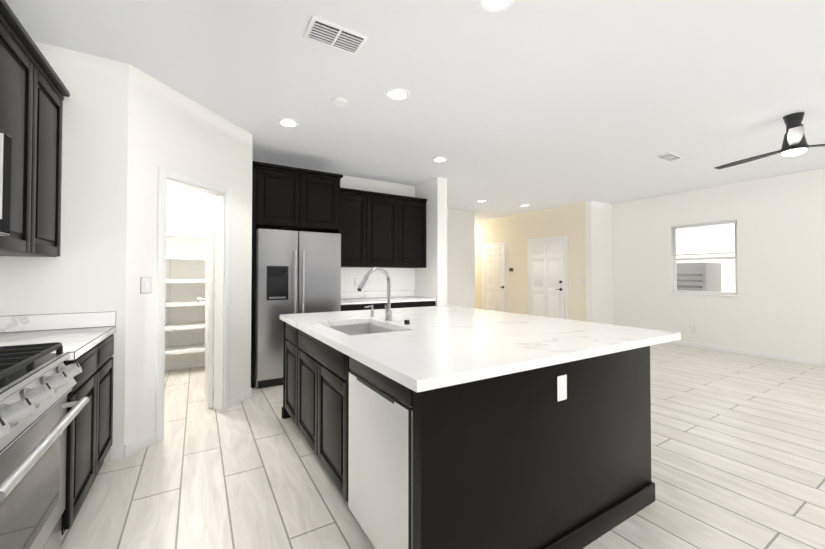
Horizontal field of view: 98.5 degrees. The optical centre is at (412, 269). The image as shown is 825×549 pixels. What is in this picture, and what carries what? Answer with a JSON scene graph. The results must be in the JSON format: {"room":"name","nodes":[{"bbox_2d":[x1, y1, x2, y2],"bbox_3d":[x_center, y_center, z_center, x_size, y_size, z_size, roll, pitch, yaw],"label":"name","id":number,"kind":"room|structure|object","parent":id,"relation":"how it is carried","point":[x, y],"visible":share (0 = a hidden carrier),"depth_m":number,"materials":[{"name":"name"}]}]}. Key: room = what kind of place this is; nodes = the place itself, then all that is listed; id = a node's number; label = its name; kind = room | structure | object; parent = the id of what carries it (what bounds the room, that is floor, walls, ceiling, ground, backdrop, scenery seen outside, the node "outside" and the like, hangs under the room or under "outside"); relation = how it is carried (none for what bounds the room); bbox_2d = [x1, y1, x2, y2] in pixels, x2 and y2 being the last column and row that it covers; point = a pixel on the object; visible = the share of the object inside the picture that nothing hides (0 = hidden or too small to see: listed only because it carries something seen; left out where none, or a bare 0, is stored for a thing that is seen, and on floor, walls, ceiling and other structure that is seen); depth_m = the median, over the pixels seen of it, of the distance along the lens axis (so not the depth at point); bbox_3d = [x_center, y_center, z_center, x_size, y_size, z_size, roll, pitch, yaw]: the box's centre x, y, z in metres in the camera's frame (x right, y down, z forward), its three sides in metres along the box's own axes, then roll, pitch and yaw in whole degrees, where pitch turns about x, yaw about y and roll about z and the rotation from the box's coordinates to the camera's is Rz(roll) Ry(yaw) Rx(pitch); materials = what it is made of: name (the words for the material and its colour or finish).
{"room":"kitchen","nodes":[
{"label":"kitchen","id":0,"kind":"room"},
{"bbox_2d":[0,117,91,315],"bbox_3d":[-1.714,-0.104,0.505,0.120,2.750,9.070,1,-1,-31],"label":"wall","id":1,"kind":"structure","parent":0,"point":[28,285],"depth_m":2.32,"materials":[{"name":"white paint"}]},
{"bbox_2d":[0,96,31,239],"bbox_3d":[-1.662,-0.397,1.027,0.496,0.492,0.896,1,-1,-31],"label":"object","id":2,"kind":"object","parent":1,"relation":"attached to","point":[15,128],"depth_m":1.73,"materials":[{"name":"black wood"}]},
{"bbox_2d":[0,8,43,255],"bbox_3d":[-2.070,-0.617,1.593,0.381,1.050,0.607,1,-1,-31],"label":"upper cabinet","id":3,"kind":"object","parent":1,"relation":"attached to","point":[33,90],"depth_m":1.84,"materials":[{"name":"black wood"}]},
{"bbox_2d":[24,68,67,256],"bbox_3d":[-2.304,-0.611,1.981,0.381,1.050,0.544,1,-1,-31],"label":"upper cabinet","id":4,"kind":"object","parent":1,"relation":"attached to","point":[51,146],"depth_m":2.15,"materials":[{"name":"black wood"}]},
{"bbox_2d":[0,311,115,330],"bbox_3d":[-2.312,0.334,2.269,0.650,0.099,0.016,1,-1,-31],"label":"backsplash","id":5,"kind":"structure","parent":1,"relation":"attached to","point":[89,319],"depth_m":2.27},
{"bbox_2d":[88,153,227,376],"bbox_3d":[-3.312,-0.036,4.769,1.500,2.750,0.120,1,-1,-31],"label":"wall","id":6,"kind":"structure","parent":0,"point":[123,215],"depth_m":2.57,"materials":[{"name":"white paint"}]},
{"bbox_2d":[140,277,150,293],"bbox_3d":[-1.957,0.115,2.611,0.010,0.120,0.080,0,-1,14],"label":"light switch","id":7,"kind":"object","parent":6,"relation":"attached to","point":[145,284],"depth_m":2.60,"materials":[{"name":"grey plastic"}]},
{"bbox_2d":[165,359,213,370],"bbox_3d":[-3.283,1.293,4.681,1.479,0.090,0.022,1,-1,-31],"label":"baseboard","id":8,"kind":"structure","parent":6,"relation":"attached to","point":[199,363],"depth_m":4.81,"materials":[{"name":"white wood"}]},
{"bbox_2d":[165,205,214,354],"bbox_3d":[-3.047,0.137,4.618,1.196,2.000,0.403,1,-1,-31],"label":"shelf unit","id":9,"kind":"object","parent":6,"relation":"attached to","point":[170,349],"depth_m":4.46,"materials":[{"name":"white wood"}]},
{"bbox_2d":[155,166,230,442],"bbox_3d":[-1.894,0.265,3.066,0.116,2.095,0.750,0,-1,14],"label":"door frame","id":10,"kind":"structure","parent":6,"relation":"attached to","point":[221,310],"depth_m":3.34,"materials":[{"name":"white wood"}]},
{"bbox_2d":[196,196,214,407],"bbox_3d":[-2.076,0.305,3.609,0.206,2.008,0.610,1,-1,-31],"label":"pantry door","id":11,"kind":"structure","parent":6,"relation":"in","point":[209,305],"depth_m":3.38,"materials":[{"name":"white wood"}]},
{"bbox_2d":[228,165,231,324],"bbox_3d":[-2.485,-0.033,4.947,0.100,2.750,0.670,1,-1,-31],"label":"wall","id":12,"kind":"structure","parent":0,"point":[229,166],"depth_m":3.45,"materials":[{"name":"white paint"}]},
{"bbox_2d":[230,157,427,376],"bbox_3d":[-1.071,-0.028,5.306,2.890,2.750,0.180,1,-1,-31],"label":"wall","id":13,"kind":"structure","parent":0,"point":[416,279],"depth_m":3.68,"materials":[{"name":"white paint"}]},
{"bbox_2d":[251,161,342,387],"bbox_3d":[-1.532,0.063,4.529,1.091,2.545,0.721,1,-1,-31],"label":"upper cabinet","id":14,"kind":"object","parent":13,"relation":"attached to","point":[292,198],"visible":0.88,"depth_m":4.22,"materials":[{"name":"black wood"}]},
{"bbox_2d":[340,191,371,266],"bbox_3d":[-0.941,-0.561,5.116,0.574,1.050,0.346,1,-1,-31],"label":"upper cabinet","id":15,"kind":"object","parent":13,"relation":"attached to","point":[355,206],"depth_m":5.01,"materials":[{"name":"black wood"}]},
{"bbox_2d":[355,278,358,285],"bbox_3d":[-0.842,0.190,5.366,0.070,0.115,0.006,1,-1,-31],"label":"outlet","id":16,"kind":"object","parent":13,"relation":"attached to","point":[356,279],"depth_m":5.36,"materials":[{"name":"grey plastic"}]},
{"bbox_2d":[341,290,416,297],"bbox_3d":[-0.613,0.385,5.492,1.541,0.099,0.016,1,-1,-31],"label":"backsplash","id":17,"kind":"structure","parent":13,"relation":"attached to","point":[403,293],"depth_m":5.53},
{"bbox_2d":[372,195,403,266],"bbox_3d":[-0.528,-0.557,5.366,0.636,1.050,0.346,1,-1,-31],"label":"upper cabinet","id":18,"kind":"object","parent":13,"relation":"attached to","point":[382,230],"depth_m":5.27,"materials":[{"name":"black wood"}]},
{"bbox_2d":[404,199,426,267],"bbox_3d":[-0.115,-0.553,5.616,0.575,1.050,0.346,1,-1,-31],"label":"upper cabinet","id":19,"kind":"object","parent":13,"relation":"attached to","point":[414,209],"depth_m":5.51,"materials":[{"name":"black wood"}]},
{"bbox_2d":[5,0,824,221],"bbox_3d":[0.956,-1.465,4.509,8.810,0.100,13.120,1,-1,-31],"label":"ceiling","id":20,"kind":"structure","parent":0,"point":[535,105],"depth_m":2.74,"materials":[{"name":"white paint"}]},
{"bbox_2d":[278,118,298,126],"bbox_3d":[-1.208,-1.426,3.457,0.199,0.010,0.199,0,-1,14],"label":"recessed light","id":21,"kind":"object","parent":20,"relation":"in","point":[287,122],"depth_m":3.43,"materials":[{"name":"white plastic"}]},
{"bbox_2d":[303,15,368,54],"bbox_3d":[-0.466,-1.437,2.172,0.346,0.030,0.217,1,-1,-31],"label":"ceiling vent","id":22,"kind":"object","parent":20,"relation":"in","point":[329,33],"depth_m":2.19,"materials":[{"name":"white metal"}]},
{"bbox_2d":[333,97,346,106],"bbox_3d":[-0.610,-1.424,2.991,0.135,0.030,0.171,1,-1,-31],"label":"smoke detector","id":23,"kind":"object","parent":20,"relation":"in","point":[337,101],"depth_m":3.00,"materials":[{"name":"white plastic"}]},
{"bbox_2d":[386,87,409,99],"bbox_3d":[-0.118,-1.435,2.912,0.199,0.010,0.199,0,-1,14],"label":"recessed light","id":24,"kind":"object","parent":20,"relation":"in","point":[397,93],"depth_m":2.89,"materials":[{"name":"white"}]},
{"bbox_2d":[432,157,447,161],"bbox_3d":[0.351,-1.409,4.551,0.199,0.010,0.199,0,-1,14],"label":"recessed light","id":25,"kind":"object","parent":20,"relation":"in","point":[437,159],"depth_m":4.53,"materials":[{"name":"white"}]},
{"bbox_2d":[479,0,514,11],"bbox_3d":[0.456,-1.451,1.904,0.199,0.010,0.199,0,-1,14],"label":"recessed light","id":26,"kind":"object","parent":20,"relation":"in","point":[488,5],"depth_m":1.94,"materials":[{"name":"white"}]},
{"bbox_2d":[654,152,683,161],"bbox_3d":[3.169,-1.402,4.380,0.388,0.030,0.184,1,-1,-31],"label":"ceiling vent","id":27,"kind":"object","parent":20,"relation":"in","point":[669,156],"depth_m":4.42,"materials":[{"name":"white metal"}]},
{"bbox_2d":[714,112,824,168],"bbox_3d":[3.436,-1.247,3.313,1.149,0.373,1.176,1,-1,-31],"label":"ceiling fan","id":28,"kind":"object","parent":20,"relation":"hanging from","point":[794,143],"visible":1,"depth_m":3.26,"materials":[{"name":"black metal"}]},
{"bbox_2d":[436,177,447,305],"bbox_3d":[0.456,-0.026,5.400,0.180,2.750,0.002,1,-1,-31],"label":"wall","id":29,"kind":"structure","parent":0,"point":[441,183],"depth_m":5.40,"materials":[{"name":"white paint"}]},
{"bbox_2d":[61,343,824,548],"bbox_3d":[0.956,1.384,4.464,8.810,0.100,13.120,1,-1,-31],"label":"floor","id":30,"kind":"structure","parent":0,"point":[737,451],"depth_m":2.24,"materials":[{"name":"tile"}]},
{"bbox_2d":[0,342,88,548],"bbox_3d":[-1.563,0.797,1.068,0.727,0.966,0.900,1,-1,-31],"label":"range","id":31,"kind":"object","parent":30,"relation":"on","point":[38,382],"visible":1,"depth_m":1.27,"materials":[{"name":"silver metal"}]},
{"bbox_2d":[61,339,103,535],"bbox_3d":[-1.969,0.852,1.669,0.656,0.875,0.543,1,-1,-31],"label":"base cabinet","id":32,"kind":"object","parent":30,"relation":"on","point":[85,433],"depth_m":1.82,"materials":[{"name":"black wood"}]},
{"bbox_2d":[0,327,115,358],"bbox_3d":[-2.074,0.397,1.859,0.666,0.040,0.964,1,-1,-31],"label":"countertop","id":33,"kind":"structure","parent":32,"relation":"on","point":[74,340],"depth_m":1.99,"materials":[{"name":"white stone"}]},
{"bbox_2d":[104,331,115,458],"bbox_3d":[-2.186,0.858,2.029,0.656,0.875,0.544,1,-1,-31],"label":"base cabinet","id":34,"kind":"object","parent":30,"relation":"on","point":[108,339],"depth_m":2.31,"materials":[{"name":"black wood"}]},
{"bbox_2d":[255,228,340,388],"bbox_3d":[-1.484,0.444,4.463,0.960,1.780,0.862,1,-1,-31],"label":"fridge","id":35,"kind":"object","parent":30,"relation":"on","point":[297,272],"visible":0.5,"depth_m":4.05,"materials":[{"name":"silver metal"}]},
{"bbox_2d":[341,302,380,310],"bbox_3d":[-0.874,0.904,4.981,0.574,0.875,0.606,1,-1,-31],"label":"base cabinet","id":36,"kind":"object","parent":30,"relation":"on","point":[345,306],"depth_m":4.73,"materials":[{"name":"black wood"}]},
{"bbox_2d":[341,298,432,301],"bbox_3d":[-0.458,0.451,5.234,1.541,0.040,0.616,1,-1,-31],"label":"countertop","id":37,"kind":"structure","parent":36,"relation":"on","point":[342,299],"depth_m":5.09,"materials":[{"name":"white stone"}]},
{"bbox_2d":[381,302,412,308],"bbox_3d":[-0.461,0.908,5.231,0.636,0.875,0.606,1,-1,-31],"label":"base cabinet","id":38,"kind":"object","parent":30,"relation":"on","point":[393,304],"depth_m":5.04,"materials":[{"name":"black wood"}]},
{"bbox_2d":[413,298,435,306],"bbox_3d":[-0.047,0.912,5.481,0.575,0.875,0.606,1,-1,-31],"label":"base cabinet","id":39,"kind":"object","parent":30,"relation":"on","point":[415,304],"depth_m":5.27,"materials":[{"name":"black wood"}]},
{"bbox_2d":[280,319,659,548],"bbox_3d":[0.101,0.867,2.570,1.560,0.875,2.290,1,-1,-31],"label":"kitchen island","id":40,"kind":"object","parent":30,"relation":"on","point":[444,427],"depth_m":1.54,"materials":[{"name":"black wood"}]},
{"bbox_2d":[280,307,679,394],"bbox_3d":[0.224,0.411,2.646,1.880,0.040,2.300,1,-1,-31],"label":"island countertop","id":41,"kind":"structure","parent":40,"relation":"on","point":[415,348],"depth_m":1.95,"materials":[{"name":"white stone"}]},
{"bbox_2d":[428,205,471,307],"bbox_3d":[0.309,0.010,7.718,2.330,2.750,0.120,1,-1,-31],"label":"wall","id":42,"kind":"structure","parent":0,"point":[459,221],"depth_m":8.07,"materials":[{"name":"white paint"}]},
{"bbox_2d":[472,212,475,307],"bbox_3d":[0.503,0.044,9.822,0.120,2.750,3.520,1,-1,-31],"label":"wall","id":43,"kind":"structure","parent":0,"point":[473,213],"depth_m":8.34,"materials":[{"name":"white paint"}]},
{"bbox_2d":[476,201,595,322],"bbox_3d":[2.116,0.039,9.512,0.120,2.750,5.720,1,-1,-31],"label":"wall","id":44,"kind":"structure","parent":0,"point":[576,221],"depth_m":7.82,"materials":[{"name":"white paint"}]},
{"bbox_2d":[483,245,505,311],"bbox_3d":[2.119,0.390,9.304,0.084,2.018,0.810,1,-1,-31],"label":"closet door","id":45,"kind":"structure","parent":44,"relation":"in","point":[494,278],"depth_m":9.27,"materials":[{"name":"white wood"}]},
{"bbox_2d":[482,236,567,318],"bbox_3d":[2.583,0.349,8.604,0.015,2.100,2.630,1,-1,-31],"label":"door frame","id":46,"kind":"structure","parent":44,"relation":"attached to","point":[565,264],"depth_m":8.26,"materials":[{"name":"white wood"}]},
{"bbox_2d":[529,239,564,318],"bbox_3d":[2.962,0.368,7.909,0.084,2.018,0.910,1,-1,-31],"label":"entry door","id":47,"kind":"structure","parent":44,"relation":"in","point":[546,282],"depth_m":7.88,"materials":[{"name":"white wood"}]},
{"bbox_2d":[596,201,611,324],"bbox_3d":[3.882,0.004,7.308,0.600,2.750,0.120,1,-1,-31],"label":"wall","id":48,"kind":"structure","parent":0,"point":[603,210],"depth_m":7.26,"materials":[{"name":"white paint"}]},
{"bbox_2d":[612,168,824,359],"bbox_3d":[6.122,-0.043,4.340,0.120,2.750,7.520,1,-1,-31],"label":"wall","id":49,"kind":"structure","parent":0,"point":[779,308],"depth_m":5.63,"materials":[{"name":"white paint"}]},
{"bbox_2d":[690,326,694,332],"bbox_3d":[4.900,1.044,6.219,0.006,0.115,0.070,1,-1,-31],"label":"outlet","id":50,"kind":"object","parent":49,"relation":"attached to","point":[692,328],"depth_m":6.22,"materials":[{"name":"grey plastic"}]},
{"bbox_2d":[669,223,739,296],"bbox_3d":[5.018,-0.177,6.134,0.125,1.245,0.990,1,-1,-31],"label":"window","id":51,"kind":"structure","parent":49,"relation":"in","point":[703,293],"depth_m":6.15,"materials":[{"name":"white plastic"}]},
{"bbox_2d":[672,220,736,255],"bbox_3d":[5.008,-0.528,6.134,0.038,0.540,0.910,1,-1,-31],"label":"window blind","id":52,"kind":"object","parent":51,"relation":"attached to","point":[705,224],"visible":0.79,"depth_m":6.09,"materials":[{"name":"white plastic"}]},
{"bbox_2d":[666,340,824,366],"bbox_3d":[6.099,1.285,4.223,0.018,0.090,7.380,1,-1,-31],"label":"baseboard","id":53,"kind":"structure","parent":49,"relation":"attached to","point":[803,360],"depth_m":5.53,"materials":[{"name":"white wood"}]},
{"label":"outside","id":54,"kind":"structure","parent":0,"visible":0},
{"bbox_2d":[676,223,735,291],"bbox_3d":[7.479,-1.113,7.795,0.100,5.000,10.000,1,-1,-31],"label":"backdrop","id":55,"kind":"structure","parent":54,"point":[727,275],"depth_m":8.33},
{"bbox_3d":[6.311,1.425,7.049,3.030,0.100,10.000,1,-1,-31],"label":"ground","id":56,"kind":"structure","parent":54,"visible":0},
{"bbox_2d":[677,262,721,291],"bbox_3d":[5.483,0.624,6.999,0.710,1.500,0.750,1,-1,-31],"label":"building","id":57,"kind":"structure","parent":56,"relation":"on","point":[702,276],"depth_m":6.69,"materials":[{"name":"grey"}]}
]}

